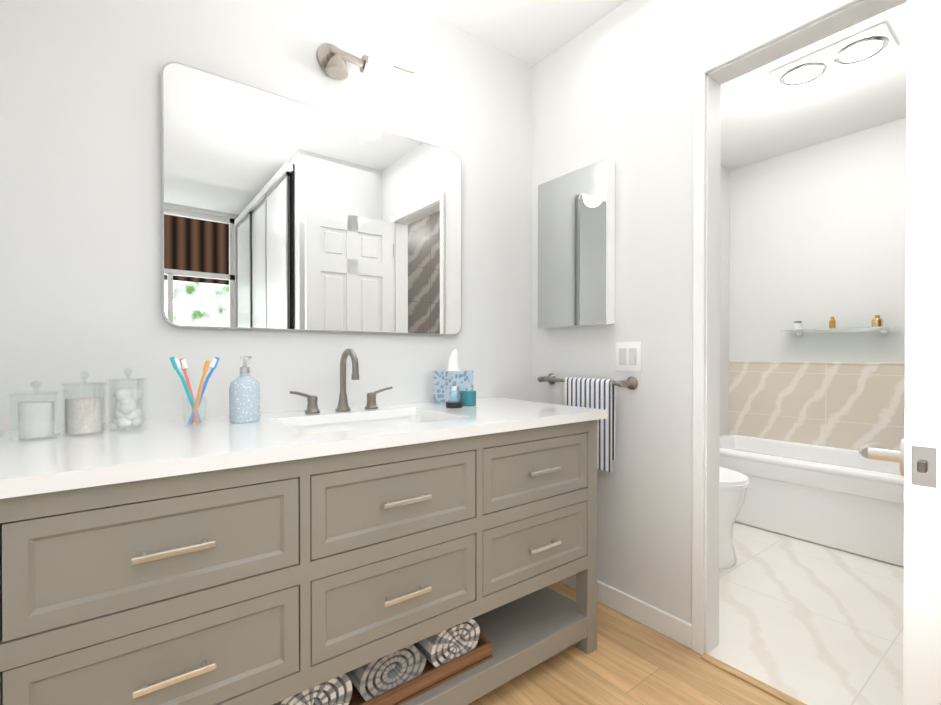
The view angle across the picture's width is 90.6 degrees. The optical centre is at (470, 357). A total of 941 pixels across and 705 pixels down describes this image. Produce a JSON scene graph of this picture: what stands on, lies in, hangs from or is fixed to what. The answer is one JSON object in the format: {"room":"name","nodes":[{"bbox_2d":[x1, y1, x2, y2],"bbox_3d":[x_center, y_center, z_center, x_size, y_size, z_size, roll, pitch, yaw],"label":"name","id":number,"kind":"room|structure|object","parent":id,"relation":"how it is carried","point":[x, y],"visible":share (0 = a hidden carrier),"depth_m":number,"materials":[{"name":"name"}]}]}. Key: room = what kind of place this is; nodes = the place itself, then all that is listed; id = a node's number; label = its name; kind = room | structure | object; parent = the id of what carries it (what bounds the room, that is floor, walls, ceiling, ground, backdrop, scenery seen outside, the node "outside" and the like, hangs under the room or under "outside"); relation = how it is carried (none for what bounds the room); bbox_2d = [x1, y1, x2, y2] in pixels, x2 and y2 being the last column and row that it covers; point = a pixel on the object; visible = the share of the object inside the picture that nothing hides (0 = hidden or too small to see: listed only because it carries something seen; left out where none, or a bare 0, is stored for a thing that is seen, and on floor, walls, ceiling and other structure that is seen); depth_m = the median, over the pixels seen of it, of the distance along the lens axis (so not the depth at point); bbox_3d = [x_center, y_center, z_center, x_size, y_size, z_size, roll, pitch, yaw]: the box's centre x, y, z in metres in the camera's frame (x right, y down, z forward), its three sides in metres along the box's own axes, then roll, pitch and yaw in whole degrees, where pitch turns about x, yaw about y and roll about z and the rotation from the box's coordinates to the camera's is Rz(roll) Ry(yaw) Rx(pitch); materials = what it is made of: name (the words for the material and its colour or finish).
{"room":"bathroom","nodes":[
{"label":"bathroom","id":0,"kind":"room"},
{"bbox_2d":[0,0,729,435],"bbox_3d":[0.371,-0.199,2.385,4.136,2.440,0.090,0,0,-37],"label":"wall","id":1,"kind":"structure","parent":0,"point":[80,186],"depth_m":1.41,"materials":[{"name":"white paint"}]},
{"bbox_2d":[161,62,461,335],"bbox_3d":[-0.468,-0.480,1.672,1.070,0.775,0.022,0,0,-37],"label":"vanity mirror","id":2,"kind":"object","parent":1,"relation":"attached to","point":[280,213],"visible":0.92,"depth_m":1.57,"materials":[{"name":"grey mirror"}]},
{"bbox_2d":[317,43,432,120],"bbox_3d":[-0.332,-1.023,1.707,0.424,0.179,0.126,0,0,-37],"label":"light","id":3,"kind":"object","parent":1,"relation":"attached to","point":[332,59],"visible":0.98,"depth_m":1.66,"materials":[{"name":"silver metal"}]},
{"bbox_2d":[468,581,789,704],"bbox_3d":[0.602,1.084,0.281,1.946,0.100,3.730,0,0,-37],"label":"floor","id":4,"kind":"structure","parent":0,"point":[628,661],"depth_m":1.50,"materials":[{"name":"brown wood"}]},
{"bbox_2d":[0,413,606,704],"bbox_3d":[-0.334,0.619,1.388,1.544,0.814,0.610,0,0,-37],"label":"bathroom vanity","id":5,"kind":"object","parent":4,"relation":"on","point":[270,558],"depth_m":1.01,"materials":[{"name":"grey paint"}]},
{"bbox_2d":[0,397,606,488],"bbox_3d":[-0.341,0.197,1.394,1.580,0.030,0.623,0,0,-37],"label":"countertop","id":6,"kind":"structure","parent":5,"relation":"on","point":[164,444],"depth_m":1.06,"materials":[{"name":"white stone"}]},
{"bbox_2d":[9,380,60,441],"bbox_3d":[-0.997,0.117,1.069,0.080,0.133,0.080,0,0,-37],"label":"jar","id":7,"kind":"object","parent":6,"relation":"on","point":[36,418],"visible":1,"depth_m":1.05,"materials":[{"name":"clear glass"}]},
{"bbox_2d":[61,371,106,435],"bbox_3d":[-0.935,0.107,1.128,0.086,0.151,0.086,0,0,-37],"label":"jar","id":8,"kind":"object","parent":6,"relation":"on","point":[83,415],"visible":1,"depth_m":1.11,"materials":[{"name":"clear glass"}]},
{"bbox_2d":[107,368,148,431],"bbox_3d":[-0.876,0.103,1.192,0.086,0.158,0.086,0,0,-37],"label":"jar","id":9,"kind":"object","parent":6,"relation":"on","point":[127,413],"visible":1,"depth_m":1.18,"materials":[{"name":"clear glass"}]},
{"bbox_2d":[170,356,219,427],"bbox_3d":[-0.732,0.089,1.242,0.120,0.187,0.147,0,0,-37],"label":"toothbrush cup","id":10,"kind":"object","parent":6,"relation":"on","point":[194,417],"visible":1,"depth_m":1.23,"materials":[{"name":"clear glass"}]},
{"bbox_2d":[229,356,259,422],"bbox_3d":[-0.647,0.088,1.335,0.080,0.188,0.080,0,0,-37],"label":"soap dispenser","id":11,"kind":"object","parent":6,"relation":"on","point":[244,397],"visible":1,"depth_m":1.30,"materials":[{"name":"blue glass"}]},
{"bbox_2d":[290,349,392,413],"bbox_3d":[-0.409,0.074,1.560,0.362,0.212,0.142,0,0,-37],"label":"faucet","id":12,"kind":"object","parent":6,"relation":"on","point":[312,405],"visible":1,"depth_m":1.58,"materials":[{"name":"grey metal"}]},
{"bbox_2d":[284,413,447,432],"bbox_3d":[-0.295,0.281,1.410,0.516,0.162,0.356,0,0,-37],"label":"sink","id":13,"kind":"object","parent":6,"relation":"in","point":[325,423],"depth_m":1.57,"materials":[{"name":"white ceramic"}]},
{"bbox_2d":[433,349,472,403],"bbox_3d":[-0.067,0.072,1.845,0.114,0.214,0.114,0,0,41],"label":"tissue box","id":14,"kind":"object","parent":6,"relation":"on","point":[444,381],"visible":0.92,"depth_m":1.81,"materials":[{"name":"blue cardboard"}]},
{"bbox_2d":[450,386,457,400],"bbox_3d":[-0.062,0.142,1.756,0.028,0.073,0.028,0,0,-37],"label":"bottle","id":15,"kind":"object","parent":6,"relation":"on","point":[453,395],"visible":0.71,"depth_m":1.75,"materials":[{"name":"blue glass"}]},
{"bbox_2d":[446,401,462,407],"bbox_3d":[-0.059,0.169,1.695,0.062,0.020,0.062,0,0,-37],"label":"tin","id":16,"kind":"object","parent":6,"relation":"on","point":[454,404],"visible":0.98,"depth_m":1.67,"materials":[{"name":"black metal"}]},
{"bbox_2d":[461,390,475,405],"bbox_3d":[-0.008,0.151,1.759,0.060,0.056,0.060,0,0,-37],"label":"jar","id":17,"kind":"object","parent":6,"relation":"on","point":[468,397],"visible":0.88,"depth_m":1.73,"materials":[{"name":"teal glass"}]},
{"bbox_2d":[348,634,492,704],"bbox_3d":[-0.310,0.874,1.282,0.735,0.045,0.280,0,0,-37],"label":"tray","id":18,"kind":"object","parent":5,"relation":"on","point":[431,676],"visible":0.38,"depth_m":1.27,"materials":[{"name":"brown wood"}]},
{"bbox_2d":[273,673,351,704],"bbox_3d":[-0.441,0.810,1.181,0.190,0.148,0.252,0,0,-37],"label":"roll","id":19,"kind":"object","parent":18,"relation":"on","point":[336,690],"visible":0.12,"depth_m":1.11,"materials":[{"name":"grey fabric"}]},
{"bbox_2d":[346,644,425,700],"bbox_3d":[-0.272,0.816,1.310,0.192,0.140,0.251,0,0,-37],"label":"roll","id":20,"kind":"object","parent":18,"relation":"on","point":[373,679],"visible":0.48,"depth_m":1.20,"materials":[{"name":"grey fabric"}]},
{"bbox_2d":[413,619,479,666],"bbox_3d":[-0.115,0.819,1.431,0.170,0.139,0.249,0,0,-37],"label":"roll","id":21,"kind":"object","parent":18,"relation":"on","point":[445,646],"visible":0.38,"depth_m":1.32,"materials":[{"name":"grey fabric"}]},
{"bbox_2d":[406,0,906,169],"bbox_3d":[1.474,-1.460,0.929,4.136,0.100,3.730,0,0,-37],"label":"ceiling","id":22,"kind":"structure","parent":0,"point":[765,115],"depth_m":2.40,"materials":[{"name":"white paint"}]},
{"bbox_2d":[769,22,898,90],"bbox_3d":[1.706,-1.403,2.206,0.240,0.030,0.440,0,0,-37],"label":"recessed light","id":23,"kind":"object","parent":22,"relation":"in","point":[870,43],"visible":1,"depth_m":2.17,"materials":[{"name":"white plastic"}]},
{"bbox_2d":[532,0,861,652],"bbox_3d":[0.840,-0.195,1.642,0.090,2.440,1.660,0,0,-37],"label":"wall","id":24,"kind":"structure","parent":0,"point":[616,85],"depth_m":1.79,"materials":[{"name":"white paint"}]},
{"bbox_2d":[538,157,614,328],"bbox_3d":[0.451,-0.469,2.026,0.060,0.666,0.384,0,0,-37],"label":"medicine cabinet mirror","id":25,"kind":"object","parent":24,"relation":"attached to","point":[576,247],"visible":1,"depth_m":1.97,"materials":[{"name":"white mirror"}]},
{"bbox_2d":[537,373,637,471],"bbox_3d":[0.472,0.260,1.978,0.089,0.376,0.477,0,0,-37],"label":"towel rail","id":26,"kind":"object","parent":24,"relation":"attached to","point":[591,393],"visible":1,"depth_m":1.86,"materials":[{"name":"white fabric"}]},
{"bbox_2d":[559,574,691,648],"bbox_3d":[0.551,0.981,1.944,0.012,0.085,0.760,0,0,-37],"label":"baseboard","id":27,"kind":"structure","parent":24,"relation":"attached to","point":[674,628],"depth_m":1.77,"materials":[{"name":"white paint"}]},
{"bbox_2d":[615,342,640,371],"bbox_3d":[0.622,-0.006,1.844,0.010,0.116,0.116,0,0,-37],"label":"switch plate","id":28,"kind":"object","parent":24,"relation":"attached to","point":[627,356],"visible":1,"depth_m":1.84,"materials":[{"name":"white plastic"}]},
{"bbox_2d":[700,653,806,704],"bbox_3d":[0.982,1.024,1.360,0.035,0.006,0.608,0,0,-37],"label":"trim","id":29,"kind":"structure","parent":24,"relation":"attached to","point":[763,686],"depth_m":1.47,"materials":[{"name":"brown wood"}]},
{"bbox_2d":[692,0,906,654],"bbox_3d":[1.031,0.007,1.392,0.122,2.040,0.688,0,0,-37],"label":"door frame","id":30,"kind":"structure","parent":24,"relation":"attached to","point":[706,274],"depth_m":1.61,"materials":[{"name":"white paint"}]},
{"bbox_2d":[858,0,940,704],"bbox_3d":[0.930,0.031,0.901,0.622,1.978,0.182,0,0,-37],"label":"door","id":31,"kind":"structure","parent":24,"relation":"in","point":[917,457],"depth_m":0.71,"materials":[{"name":"white paint"}]},
{"bbox_2d":[708,522,903,704],"bbox_3d":[1.754,1.072,2.182,2.190,0.100,2.100,0,0,-37],"label":"floor","id":32,"kind":"structure","parent":0,"point":[807,622],"depth_m":1.82,"materials":[{"name":"white tile"}]},
{"bbox_2d":[719,467,748,568],"bbox_3d":[1.125,0.625,2.487,0.460,0.789,0.652,0,0,-37],"label":"toilet","id":33,"kind":"object","parent":32,"relation":"on","point":[733,485],"visible":0.25,"depth_m":2.25,"materials":[{"name":"white ceramic"}]},
{"bbox_2d":[720,434,903,566],"bbox_3d":[2.270,0.797,2.573,0.686,0.444,1.914,0,0,-37],"label":"bathtub","id":34,"kind":"object","parent":32,"relation":"on","point":[846,500],"visible":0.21,"depth_m":2.57,"materials":[{"name":"white ceramic"}]},
{"bbox_2d":[729,118,905,362],"bbox_3d":[2.617,-0.202,2.774,0.090,2.440,2.010,0,0,-37],"label":"wall","id":35,"kind":"structure","parent":0,"point":[817,236],"depth_m":3.08,"materials":[{"name":"white paint"}]},
{"bbox_2d":[729,361,904,450],"bbox_3d":[2.547,0.523,2.782,0.016,0.990,1.918,0,0,-37],"label":"tile wainscot","id":36,"kind":"structure","parent":35,"relation":"attached to","point":[854,405],"depth_m":3.08,"materials":[{"name":"tile"}]},
{"bbox_2d":[780,326,900,335],"bbox_3d":[2.331,-0.169,2.965,0.134,0.038,0.590,0,0,-37],"label":"glass shelf","id":37,"kind":"object","parent":35,"relation":"attached to","point":[798,332],"visible":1,"depth_m":2.93,"materials":[{"name":"clear glass"}]},
{"bbox_2d":[793,321,801,329],"bbox_3d":[2.198,-0.218,3.127,0.048,0.057,0.048,0,0,-37],"label":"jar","id":38,"kind":"object","parent":37,"relation":"on","point":[797,325],"visible":0.85,"depth_m":3.11,"materials":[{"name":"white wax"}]},
{"bbox_2d":[829,317,835,327],"bbox_3d":[2.313,-0.226,2.976,0.032,0.075,0.032,0,0,-37],"label":"bottle","id":39,"kind":"object","parent":37,"relation":"on","point":[832,322],"visible":0.83,"depth_m":2.97,"materials":[{"name":"brown glass"}]},
{"bbox_2d":[871,315,882,326],"bbox_3d":[2.446,-0.222,2.801,0.052,0.070,0.052,0,0,-37],"label":"bottle","id":40,"kind":"object","parent":37,"relation":"on","point":[877,321],"visible":0.92,"depth_m":2.78,"materials":[{"name":"gold metal"}]}
]}

